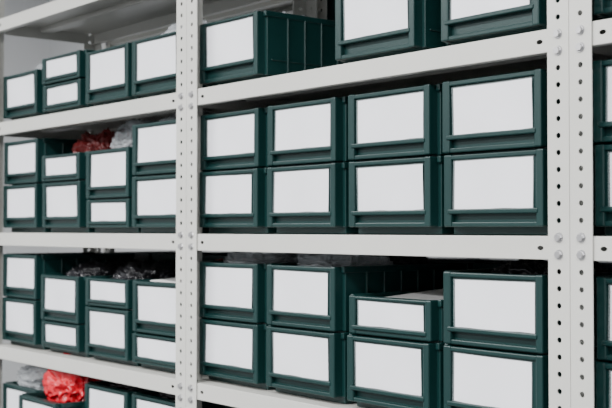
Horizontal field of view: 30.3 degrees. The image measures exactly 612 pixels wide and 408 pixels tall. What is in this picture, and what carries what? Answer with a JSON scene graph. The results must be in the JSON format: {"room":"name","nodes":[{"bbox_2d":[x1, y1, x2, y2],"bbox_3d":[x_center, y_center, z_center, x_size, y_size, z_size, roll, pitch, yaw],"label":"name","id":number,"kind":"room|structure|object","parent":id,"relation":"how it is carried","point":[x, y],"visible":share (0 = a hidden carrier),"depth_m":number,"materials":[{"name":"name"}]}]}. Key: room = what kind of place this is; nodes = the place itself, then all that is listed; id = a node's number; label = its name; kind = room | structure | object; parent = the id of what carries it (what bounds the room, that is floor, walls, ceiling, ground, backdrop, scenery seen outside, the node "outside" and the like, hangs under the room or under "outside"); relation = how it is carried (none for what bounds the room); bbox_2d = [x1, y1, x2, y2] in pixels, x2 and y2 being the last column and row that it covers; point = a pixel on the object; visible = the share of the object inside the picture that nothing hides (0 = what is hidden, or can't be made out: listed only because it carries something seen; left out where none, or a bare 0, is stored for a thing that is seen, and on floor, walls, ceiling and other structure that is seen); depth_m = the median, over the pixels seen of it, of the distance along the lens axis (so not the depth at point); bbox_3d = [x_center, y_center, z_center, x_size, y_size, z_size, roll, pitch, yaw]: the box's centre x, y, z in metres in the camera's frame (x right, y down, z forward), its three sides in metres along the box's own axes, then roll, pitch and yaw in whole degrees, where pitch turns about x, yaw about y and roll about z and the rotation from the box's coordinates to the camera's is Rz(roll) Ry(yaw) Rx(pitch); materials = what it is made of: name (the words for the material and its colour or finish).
{"room":"storage room","nodes":[
{"label":"storage room","id":0,"kind":"room"},
{"bbox_2d":[2,0,49,407],"bbox_3d":[-4.188,0.047,4.389,7.100,3.000,0.100,1,-2,-39],"label":"wall","id":1,"kind":"structure","parent":0,"point":[21,54],"depth_m":6.44,"materials":[{"name":"grey paint"}]},
{"bbox_2d":[48,0,611,262],"bbox_3d":[1.722,0.010,2.709,0.100,3.000,10.000,1,-2,-39],"label":"wall","id":2,"kind":"structure","parent":0,"point":[56,48],"depth_m":6.31,"materials":[{"name":"grey paint"}]},
{"bbox_3d":[-0.982,1.510,0.454,7.100,0.100,10.000,1,-2,-39],"label":"floor","id":3,"kind":"structure","parent":0,"visible":0},
{"bbox_2d":[0,0,300,407],"bbox_3d":[-0.450,0.402,2.908,0.339,2.225,1.006,1,-2,-39],"label":"shelving unit","id":4,"kind":"object","parent":3,"relation":"on","point":[72,21],"visible":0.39,"depth_m":2.90,"materials":[{"name":"paint"}]},
{"bbox_2d":[2,296,49,349],"bbox_3d":[-0.675,0.328,3.196,0.301,0.133,0.231,1,-2,-39],"label":"storage bin","id":5,"kind":"object","parent":4,"relation":"on","point":[21,320],"visible":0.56,"depth_m":3.09,"materials":[{"name":"green plastic"}]},
{"bbox_2d":[3,252,134,299],"bbox_3d":[-0.675,0.206,3.202,0.301,0.133,0.231,1,-2,-39],"label":"storage bin","id":6,"kind":"object","parent":5,"relation":"on","point":[22,272],"visible":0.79,"depth_m":3.10,"materials":[{"name":"green plastic"}]},
{"bbox_2d":[3,183,50,232],"bbox_3d":[-0.675,0.014,3.204,0.301,0.133,0.231,1,-2,-39],"label":"storage bin","id":7,"kind":"object","parent":4,"relation":"on","point":[22,204],"visible":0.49,"depth_m":3.10,"materials":[{"name":"green plastic"}]},
{"bbox_2d":[4,138,76,184],"bbox_3d":[-0.674,-0.108,3.209,0.301,0.133,0.231,1,-2,-39],"label":"storage bin","id":8,"kind":"object","parent":7,"relation":"on","point":[22,159],"visible":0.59,"depth_m":3.09,"materials":[{"name":"green plastic"}]},
{"bbox_2d":[3,69,50,120],"bbox_3d":[-0.676,-0.294,3.211,0.301,0.133,0.231,1,-2,-39],"label":"storage bin","id":9,"kind":"object","parent":4,"relation":"on","point":[23,92],"visible":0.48,"depth_m":3.11,"materials":[{"name":"green plastic"}]},
{"bbox_2d":[41,320,93,356],"bbox_3d":[-0.522,0.349,3.012,0.301,0.083,0.231,1,-2,-39],"label":"storage bin","id":10,"kind":"object","parent":4,"relation":"on","point":[63,337],"visible":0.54,"depth_m":2.91,"materials":[{"name":"green plastic"}]},
{"bbox_2d":[41,273,112,324],"bbox_3d":[-0.524,0.252,3.014,0.301,0.133,0.231,1,-2,-39],"label":"storage bin","id":11,"kind":"object","parent":10,"relation":"on","point":[62,296],"visible":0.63,"depth_m":2.91,"materials":[{"name":"green plastic"}]},
{"bbox_2d":[65,260,131,276],"bbox_3d":[-0.522,0.199,3.016,0.237,0.102,0.195,1,-2,-37],"label":"bag","id":12,"kind":"object","parent":11,"relation":"in","point":[91,268],"visible":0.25,"depth_m":2.96,"materials":[{"name":"black plastic"}]},
{"bbox_2d":[42,180,94,232],"bbox_3d":[-0.522,0.010,3.021,0.301,0.133,0.231,1,-2,-39],"label":"storage bin","id":13,"kind":"object","parent":4,"relation":"on","point":[63,203],"visible":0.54,"depth_m":2.92,"materials":[{"name":"green plastic"}]},
{"bbox_2d":[42,152,85,182],"bbox_3d":[-0.523,-0.087,3.020,0.301,0.083,0.231,1,-2,-39],"label":"storage bin","id":14,"kind":"object","parent":13,"relation":"on","point":[69,167],"visible":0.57,"depth_m":2.91,"materials":[{"name":"green plastic"}]},
{"bbox_2d":[71,128,131,152],"bbox_3d":[-0.513,-0.128,3.031,0.217,0.144,0.198,1,-2,-39],"label":"plastic bag","id":15,"kind":"object","parent":14,"relation":"in","point":[107,139],"visible":0.24,"depth_m":2.95,"materials":[{"name":"red plastic"}]},
{"bbox_2d":[43,78,93,113],"bbox_3d":[-0.522,-0.274,3.028,0.301,0.083,0.231,1,-2,-39],"label":"storage bin","id":16,"kind":"object","parent":4,"relation":"on","point":[70,95],"visible":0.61,"depth_m":2.92,"materials":[{"name":"green plastic"}]},
{"bbox_2d":[42,49,95,85],"bbox_3d":[-0.524,-0.345,3.026,0.301,0.083,0.231,1,-2,-39],"label":"storage bin","id":17,"kind":"object","parent":16,"relation":"on","point":[71,66],"visible":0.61,"depth_m":2.92,"materials":[{"name":"green plastic"}]},
{"bbox_2d":[85,43,140,105],"bbox_3d":[-0.372,-0.308,2.841,0.301,0.143,0.231,1,-2,-39],"label":"storage bin","id":18,"kind":"object","parent":4,"relation":"on","point":[108,70],"visible":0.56,"depth_m":2.74,"materials":[{"name":"green plastic"}]},
{"bbox_2d":[85,305,140,365],"bbox_3d":[-0.370,0.320,2.828,0.301,0.133,0.231,1,-2,-39],"label":"storage bin","id":19,"kind":"object","parent":4,"relation":"on","point":[108,331],"visible":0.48,"depth_m":2.73,"materials":[{"name":"green plastic"}]},
{"bbox_2d":[85,276,167,309],"bbox_3d":[-0.370,0.223,2.829,0.301,0.083,0.231,1,-2,-39],"label":"storage bin","id":20,"kind":"object","parent":19,"relation":"on","point":[100,291],"visible":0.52,"depth_m":2.73,"materials":[{"name":"green plastic"}]},
{"bbox_2d":[110,259,181,279],"bbox_3d":[-0.369,0.196,2.832,0.240,0.116,0.195,1,-2,-39],"label":"bag","id":21,"kind":"object","parent":20,"relation":"in","point":[137,269],"visible":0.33,"depth_m":2.77,"materials":[{"name":"black"}]},
{"bbox_2d":[86,198,140,232],"bbox_3d":[-0.369,0.031,2.834,0.301,0.083,0.231,1,-2,-39],"label":"storage bin","id":22,"kind":"object","parent":4,"relation":"on","point":[112,215],"visible":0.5,"depth_m":2.73,"materials":[{"name":"green plastic"}]},
{"bbox_2d":[86,147,140,199],"bbox_3d":[-0.370,-0.066,2.836,0.301,0.133,0.231,1,-2,-39],"label":"storage bin","id":23,"kind":"object","parent":22,"relation":"on","point":[109,175],"visible":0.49,"depth_m":2.74,"materials":[{"name":"green plastic"}]},
{"bbox_2d":[132,332,181,373],"bbox_3d":[-0.226,0.341,2.653,0.301,0.083,0.231,1,-2,-39],"label":"storage bin","id":24,"kind":"object","parent":4,"relation":"on","point":[158,352],"visible":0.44,"depth_m":2.57,"materials":[{"name":"green plastic"}]},
{"bbox_2d":[132,279,202,337],"bbox_3d":[-0.226,0.244,2.655,0.301,0.133,0.231,1,-2,-39],"label":"storage bin","id":25,"kind":"object","parent":24,"relation":"on","point":[154,303],"visible":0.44,"depth_m":2.57,"materials":[{"name":"green plastic"}]},
{"bbox_2d":[150,278,181,282],"bbox_3d":[-0.269,0.187,2.622,0.119,0.031,0.169,1,-2,-41],"label":"paper stack","id":26,"kind":"object","parent":25,"relation":"in","point":[169,280],"visible":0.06,"depth_m":2.63,"materials":[{"name":"white paper"}]},
{"bbox_2d":[132,31,208,97],"bbox_3d":[-0.230,-0.311,2.667,0.301,0.143,0.231,1,-2,-39],"label":"storage bin","id":27,"kind":"object","parent":4,"relation":"on","point":[153,58],"visible":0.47,"depth_m":2.58,"materials":[{"name":"green plastic"}]},
{"bbox_2d":[132,174,208,232],"bbox_3d":[-0.228,0.002,2.661,0.301,0.133,0.231,1,-2,-39],"label":"storage bin","id":28,"kind":"object","parent":4,"relation":"on","point":[153,197],"visible":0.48,"depth_m":2.58,"materials":[{"name":"green plastic"}]},
{"bbox_2d":[132,118,209,176],"bbox_3d":[-0.228,-0.120,2.664,0.301,0.133,0.231,1,-2,-39],"label":"storage bin","id":29,"kind":"object","parent":28,"relation":"on","point":[153,144],"visible":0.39,"depth_m":2.58,"materials":[{"name":"green plastic"}]},
{"bbox_3d":[-0.674,0.666,3.190,0.301,0.083,0.231,1,-2,-39],"label":"storage bin","id":30,"kind":"object","parent":4,"relation":"on","visible":0},
{"bbox_2d":[3,378,43,407],"bbox_3d":[-0.674,0.569,3.194,0.301,0.133,0.231,1,-2,-39],"label":"storage bin","id":31,"kind":"object","parent":30,"relation":"on","point":[12,390],"visible":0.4,"depth_m":3.16,"materials":[{"name":"green plastic"}]},
{"bbox_3d":[-0.570,0.661,2.965,0.301,0.083,0.231,1,-2,-39],"label":"storage bin","id":32,"kind":"object","parent":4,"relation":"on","visible":0},
{"bbox_2d":[19,391,84,407],"bbox_3d":[-0.572,0.564,2.967,0.301,0.133,0.231,1,-2,-39],"label":"storage bin","id":33,"kind":"object","parent":32,"relation":"on","point":[33,399],"visible":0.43,"depth_m":2.88,"materials":[{"name":"green plastic"}]},
{"bbox_2d":[42,353,101,402],"bbox_3d":[-0.569,0.471,2.970,0.230,0.190,0.214,1,-2,-39],"label":"plastic bag","id":34,"kind":"object","parent":33,"relation":"in","point":[59,386],"visible":0.29,"depth_m":2.88,"materials":[{"name":"red plastic"}]},
{"bbox_3d":[-0.369,0.633,2.820,0.301,0.133,0.231,1,-2,-39],"label":"storage bin","id":35,"kind":"object","parent":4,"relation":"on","visible":0},
{"bbox_2d":[85,380,147,407],"bbox_3d":[-0.371,0.511,2.821,0.301,0.133,0.231,1,-2,-39],"label":"storage bin","id":36,"kind":"object","parent":35,"relation":"on","point":[98,394],"visible":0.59,"depth_m":2.74,"materials":[{"name":"green plastic"}]},
{"bbox_2d":[109,382,148,391],"bbox_3d":[-0.370,0.464,2.824,0.230,0.125,0.196,1,-2,-39],"label":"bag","id":37,"kind":"object","parent":36,"relation":"in","point":[115,385],"visible":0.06,"depth_m":2.73,"materials":[{"name":"black plastic"}]},
{"bbox_3d":[-0.229,0.629,2.645,0.301,0.133,0.231,1,-2,-39],"label":"storage bin","id":38,"kind":"object","parent":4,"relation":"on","visible":0},
{"bbox_2d":[132,390,235,407],"bbox_3d":[-0.227,0.507,2.648,0.301,0.133,0.231,1,-2,-39],"label":"storage bin","id":39,"kind":"object","parent":38,"relation":"on","point":[140,399],"visible":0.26,"depth_m":2.58,"materials":[{"name":"green plastic"}]},
{"bbox_2d":[157,385,175,400],"bbox_3d":[-0.226,0.460,2.650,0.234,0.124,0.199,1,-2,-39],"label":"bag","id":40,"kind":"object","parent":39,"relation":"in","point":[161,394],"visible":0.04,"depth_m":2.60,"materials":[{"name":"black plastic"}]},
{"bbox_2d":[103,0,311,252],"bbox_3d":[-0.170,0.407,3.138,0.339,2.225,1.006,1,-2,-39],"label":"shelving unit","id":41,"kind":"object","parent":3,"relation":"on","point":[283,6],"visible":0.02,"depth_m":3.01,"materials":[{"name":"paint"}]},
{"bbox_3d":[-0.405,0.333,3.419,0.301,0.133,0.231,1,-2,-39],"label":"storage bin","id":42,"kind":"object","parent":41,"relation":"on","visible":0},
{"bbox_2d":[110,251,175,260],"bbox_3d":[-0.405,0.211,3.422,0.301,0.133,0.231,1,-2,-39],"label":"storage bin","id":43,"kind":"object","parent":42,"relation":"on","point":[139,255],"visible":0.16,"depth_m":3.30,"materials":[{"name":"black plastic"}]},
{"bbox_3d":[-0.253,0.329,3.234,0.301,0.133,0.231,1,-2,-39],"label":"storage bin","id":44,"kind":"object","parent":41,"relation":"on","visible":0},
{"bbox_2d":[152,252,266,260],"bbox_3d":[-0.253,0.207,3.237,0.301,0.133,0.231,1,-2,-39],"label":"storage bin","id":45,"kind":"object","parent":44,"relation":"on","point":[155,256],"visible":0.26,"depth_m":3.21,"materials":[{"name":"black plastic"}]},
{"bbox_3d":[-0.101,0.325,3.049,0.301,0.133,0.231,1,-2,-39],"label":"storage bin","id":46,"kind":"object","parent":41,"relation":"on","visible":0},
{"bbox_2d":[202,253,286,260],"bbox_3d":[-0.101,0.203,3.051,0.301,0.133,0.231,1,-2,-39],"label":"storage bin","id":47,"kind":"object","parent":46,"relation":"on","point":[211,257],"visible":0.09,"depth_m":3.02,"materials":[{"name":"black plastic"}]},
{"bbox_3d":[0.042,0.321,2.875,0.301,0.133,0.231,1,-2,-39],"label":"storage bin","id":48,"kind":"object","parent":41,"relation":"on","visible":0},
{"bbox_2d":[249,256,357,259],"bbox_3d":[0.042,0.199,2.877,0.301,0.133,0.231,1,-2,-39],"label":"storage bin","id":49,"kind":"object","parent":48,"relation":"on","point":[250,257],"visible":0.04,"depth_m":2.83,"materials":[{"name":"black plastic"}]},
{"bbox_2d":[317,0,427,257],"bbox_3d":[0.470,0.390,2.359,0.339,2.225,1.008,1,-2,-39],"label":"shelving unit","id":50,"kind":"object","parent":3,"relation":"on","point":[322,4],"visible":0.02,"depth_m":2.64,"materials":[{"name":"paint"}]},
{"bbox_3d":[0.221,-0.311,2.672,0.301,0.143,0.231,1,-2,-39],"label":"storage bin","id":51,"kind":"object","parent":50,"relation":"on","visible":0},
{"bbox_2d":[321,0,334,20],"bbox_3d":[0.221,-0.443,2.675,0.301,0.143,0.231,1,-2,-39],"label":"storage bin","id":52,"kind":"object","parent":51,"relation":"on","point":[330,3],"visible":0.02,"depth_m":2.64,"materials":[{"name":"green plastic"}]},
{"bbox_3d":[0.221,0.316,2.658,0.301,0.133,0.231,1,-2,-39],"label":"storage bin","id":53,"kind":"object","parent":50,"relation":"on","visible":0},
{"bbox_2d":[351,258,473,260],"bbox_3d":[0.221,0.195,2.660,0.301,0.133,0.231,1,-2,-39],"label":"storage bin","id":54,"kind":"object","parent":53,"relation":"on","point":[351,258],"visible":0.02,"depth_m":2.71,"materials":[{"name":"green plastic"}]},
{"bbox_3d":[0.372,0.312,2.473,0.301,0.133,0.231,1,-2,-39],"label":"storage bin","id":55,"kind":"object","parent":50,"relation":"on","visible":0},
{"bbox_2d":[431,259,516,269],"bbox_3d":[0.372,0.190,2.476,0.301,0.133,0.231,1,-2,-39],"label":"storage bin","id":56,"kind":"object","parent":55,"relation":"on","point":[456,264],"visible":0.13,"depth_m":2.56,"materials":[{"name":"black plastic"}]},
{"bbox_2d":[186,0,611,407],"bbox_3d":[0.190,0.385,2.129,0.339,2.225,1.008,1,-2,-39],"label":"shelving unit","id":57,"kind":"object","parent":3,"relation":"on","point":[548,49],"visible":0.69,"depth_m":2.02,"materials":[{"name":"paint"}]},
{"bbox_2d":[199,318,275,389],"bbox_3d":[-0.049,0.312,2.435,0.301,0.133,0.231,1,-2,-39],"label":"storage bin","id":58,"kind":"object","parent":57,"relation":"on","point":[229,351],"visible":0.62,"depth_m":2.33,"materials":[{"name":"green plastic"}]},
{"bbox_2d":[199,259,355,323],"bbox_3d":[-0.049,0.190,2.439,0.301,0.133,0.231,1,-2,-39],"label":"storage bin","id":59,"kind":"object","parent":58,"relation":"on","point":[229,290],"visible":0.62,"depth_m":2.34,"materials":[{"name":"green plastic"}]},
{"bbox_2d":[216,257,258,260],"bbox_3d":[-0.160,0.191,2.710,0.089,0.127,0.193,1,-2,-39],"label":"plastic bag","id":60,"kind":"object","parent":59,"relation":"in","point":[234,258],"visible":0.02,"depth_m":2.72,"materials":[{"name":"grey plastic"}]},
{"bbox_2d":[283,253,351,262],"bbox_3d":[0.026,0.138,2.500,0.100,0.110,0.193,1,-2,-39],"label":"bag","id":61,"kind":"object","parent":59,"relation":"in","point":[291,257],"visible":0.27,"depth_m":2.46,"materials":[{"name":"black"}]},
{"bbox_2d":[199,168,276,233],"bbox_3d":[-0.050,-0.003,2.441,0.301,0.133,0.231,1,-2,-39],"label":"storage bin","id":62,"kind":"object","parent":57,"relation":"on","point":[232,201],"visible":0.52,"depth_m":2.33,"materials":[{"name":"green plastic"}]},
{"bbox_2d":[200,107,274,171],"bbox_3d":[-0.048,-0.125,2.447,0.301,0.133,0.231,1,-2,-39],"label":"storage bin","id":63,"kind":"object","parent":62,"relation":"on","point":[236,140],"visible":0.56,"depth_m":2.34,"materials":[{"name":"green plastic"}]},
{"bbox_2d":[200,10,344,86],"bbox_3d":[-0.050,-0.316,2.451,0.301,0.143,0.231,1,-2,-39],"label":"storage bin","id":64,"kind":"object","parent":57,"relation":"on","point":[256,44],"visible":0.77,"depth_m":2.34,"materials":[{"name":"green plastic"}]},
{"bbox_2d":[266,325,356,403],"bbox_3d":[0.101,0.307,2.252,0.301,0.133,0.231,1,-2,-39],"label":"storage bin","id":65,"kind":"object","parent":57,"relation":"on","point":[301,362],"visible":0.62,"depth_m":2.14,"materials":[{"name":"green plastic"}]},
{"bbox_2d":[267,261,450,332],"bbox_3d":[0.101,0.185,2.253,0.301,0.133,0.231,1,-2,-39],"label":"storage bin","id":66,"kind":"object","parent":65,"relation":"on","point":[308,296],"visible":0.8,"depth_m":2.15,"materials":[{"name":"green plastic"}]},
{"bbox_2d":[354,255,430,265],"bbox_3d":[0.177,0.137,2.316,0.100,0.112,0.195,1,-2,-39],"label":"bag","id":67,"kind":"object","parent":66,"relation":"in","point":[363,260],"visible":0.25,"depth_m":2.27,"materials":[{"name":"black"}]},
{"bbox_2d":[267,162,358,233],"bbox_3d":[0.102,-0.007,2.259,0.301,0.133,0.231,1,-2,-39],"label":"storage bin","id":68,"kind":"object","parent":57,"relation":"on","point":[305,199],"visible":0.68,"depth_m":2.15,"materials":[{"name":"green plastic"}]},
{"bbox_2d":[267,96,357,166],"bbox_3d":[0.103,-0.129,2.261,0.301,0.133,0.231,1,-2,-39],"label":"storage bin","id":69,"kind":"object","parent":68,"relation":"on","point":[315,132],"visible":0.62,"depth_m":2.15,"materials":[{"name":"green plastic"}]},
{"bbox_2d":[335,0,450,63],"bbox_3d":[0.233,-0.324,2.107,0.301,0.143,0.231,1,-2,-39],"label":"storage bin","id":70,"kind":"object","parent":57,"relation":"on","point":[364,29],"visible":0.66,"depth_m":2.00,"materials":[{"name":"green plastic"}]},
{"bbox_2d":[347,333,444,407],"bbox_3d":[0.254,0.303,2.064,0.301,0.133,0.231,1,-2,-39],"label":"storage bin","id":71,"kind":"object","parent":57,"relation":"on","point":[381,372],"visible":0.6,"depth_m":1.96,"materials":[{"name":"green plastic"}]},
{"bbox_2d":[349,290,442,342],"bbox_3d":[0.258,0.206,2.068,0.301,0.083,0.231,1,-2,-39],"label":"storage bin","id":72,"kind":"object","parent":71,"relation":"on","point":[380,315],"visible":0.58,"depth_m":1.97,"materials":[{"name":"green plastic"}]},
{"bbox_2d":[388,289,442,299],"bbox_3d":[0.257,0.178,2.068,0.209,0.037,0.179,1,-2,-42],"label":"paper stack","id":73,"kind":"object","parent":72,"relation":"in","point":[437,294],"visible":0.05,"depth_m":2.09,"materials":[{"name":"white paper"}]},
{"bbox_2d":[349,156,454,234],"bbox_3d":[0.257,-0.011,2.071,0.301,0.133,0.231,1,-2,-39],"label":"storage bin","id":74,"kind":"object","parent":57,"relation":"on","point":[393,196],"visible":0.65,"depth_m":1.96,"materials":[{"name":"green plastic"}]},
{"bbox_2d":[348,84,451,161],"bbox_3d":[0.256,-0.133,2.076,0.301,0.133,0.231,1,-2,-39],"label":"storage bin","id":75,"kind":"object","parent":74,"relation":"on","point":[403,123],"visible":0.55,"depth_m":1.97,"materials":[{"name":"green plastic"}]},
{"bbox_2d":[443,343,597,407],"bbox_3d":[0.407,0.299,1.884,0.301,0.133,0.231,1,-2,-39],"label":"storage bin","id":76,"kind":"object","parent":57,"relation":"on","point":[474,377],"visible":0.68,"depth_m":1.79,"materials":[{"name":"green plastic"}]},
{"bbox_2d":[443,269,611,354],"bbox_3d":[0.407,0.177,1.885,0.301,0.133,0.231,1,-2,-39],"label":"storage bin","id":77,"kind":"object","parent":76,"relation":"on","point":[482,308],"visible":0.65,"depth_m":1.78,"materials":[{"name":"green plastic"}]},
{"bbox_2d":[490,259,611,274],"bbox_3d":[0.415,0.135,1.893,0.218,0.096,0.192,1,-2,-42],"label":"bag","id":78,"kind":"object","parent":77,"relation":"in","point":[521,266],"visible":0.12,"depth_m":1.85,"materials":[{"name":"black plastic"}]},
{"bbox_2d":[441,0,602,44],"bbox_3d":[0.404,-0.329,1.901,0.301,0.143,0.231,1,-2,-39],"label":"storage bin","id":79,"kind":"object","parent":57,"relation":"on","point":[462,21],"visible":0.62,"depth_m":1.81,"materials":[{"name":"green plastic"}]},
{"bbox_2d":[444,149,604,234],"bbox_3d":[0.408,-0.015,1.889,0.301,0.133,0.231,1,-2,-39],"label":"storage bin","id":80,"kind":"object","parent":57,"relation":"on","point":[497,193],"visible":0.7,"depth_m":1.79,"materials":[{"name":"green plastic"}]},
{"bbox_2d":[442,69,600,154],"bbox_3d":[0.406,-0.137,1.891,0.301,0.133,0.231,1,-2,-39],"label":"storage bin","id":81,"kind":"object","parent":80,"relation":"on","point":[505,112],"visible":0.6,"depth_m":1.79,"materials":[{"name":"green plastic"}]},
{"bbox_2d":[569,0,611,407],"bbox_3d":[0.831,0.367,1.349,0.339,2.225,1.008,1,-2,-39],"label":"shelving unit","id":82,"kind":"object","parent":3,"relation":"on","point":[586,35],"visible":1,"depth_m":1.63,"materials":[{"name":"paint"}]},
{"bbox_2d":[594,144,611,235],"bbox_3d":[0.600,-0.020,1.657,0.301,0.133,0.231,1,-2,-39],"label":"storage bin","id":83,"kind":"object","parent":82,"relation":"on","point":[603,152],"visible":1,"depth_m":1.63,"materials":[{"name":"green plastic"}]},
{"bbox_2d":[592,59,611,144],"bbox_3d":[0.597,-0.142,1.658,0.301,0.133,0.231,1,-2,-39],"label":"storage bin","id":84,"kind":"object","parent":83,"relation":"on","point":[602,69],"visible":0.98,"depth_m":1.63,"materials":[{"name":"green plastic"}]},
{"bbox_2d":[594,0,611,18],"bbox_3d":[0.599,-0.334,1.663,0.301,0.143,0.231,1,-2,-39],"label":"storage bin","id":85,"kind":"object","parent":82,"relation":"on","point":[602,8],"visible":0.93,"depth_m":1.64,"materials":[{"name":"green plastic"}]},
{"bbox_2d":[595,360,611,407],"bbox_3d":[0.599,0.294,1.648,0.301,0.133,0.231,1,-2,-39],"label":"storage bin","id":86,"kind":"object","parent":82,"relation":"on","point":[603,367],"visible":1,"depth_m":1.62,"materials":[{"name":"green plastic"}]},
{"bbox_2d":[596,276,611,360],"bbox_3d":[0.601,0.172,1.651,0.301,0.133,0.231,1,-2,-39],"label":"storage bin","id":87,"kind":"object","parent":86,"relation":"on","point":[604,283],"visible":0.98,"depth_m":1.63,"materials":[{"name":"green plastic"}]}
]}

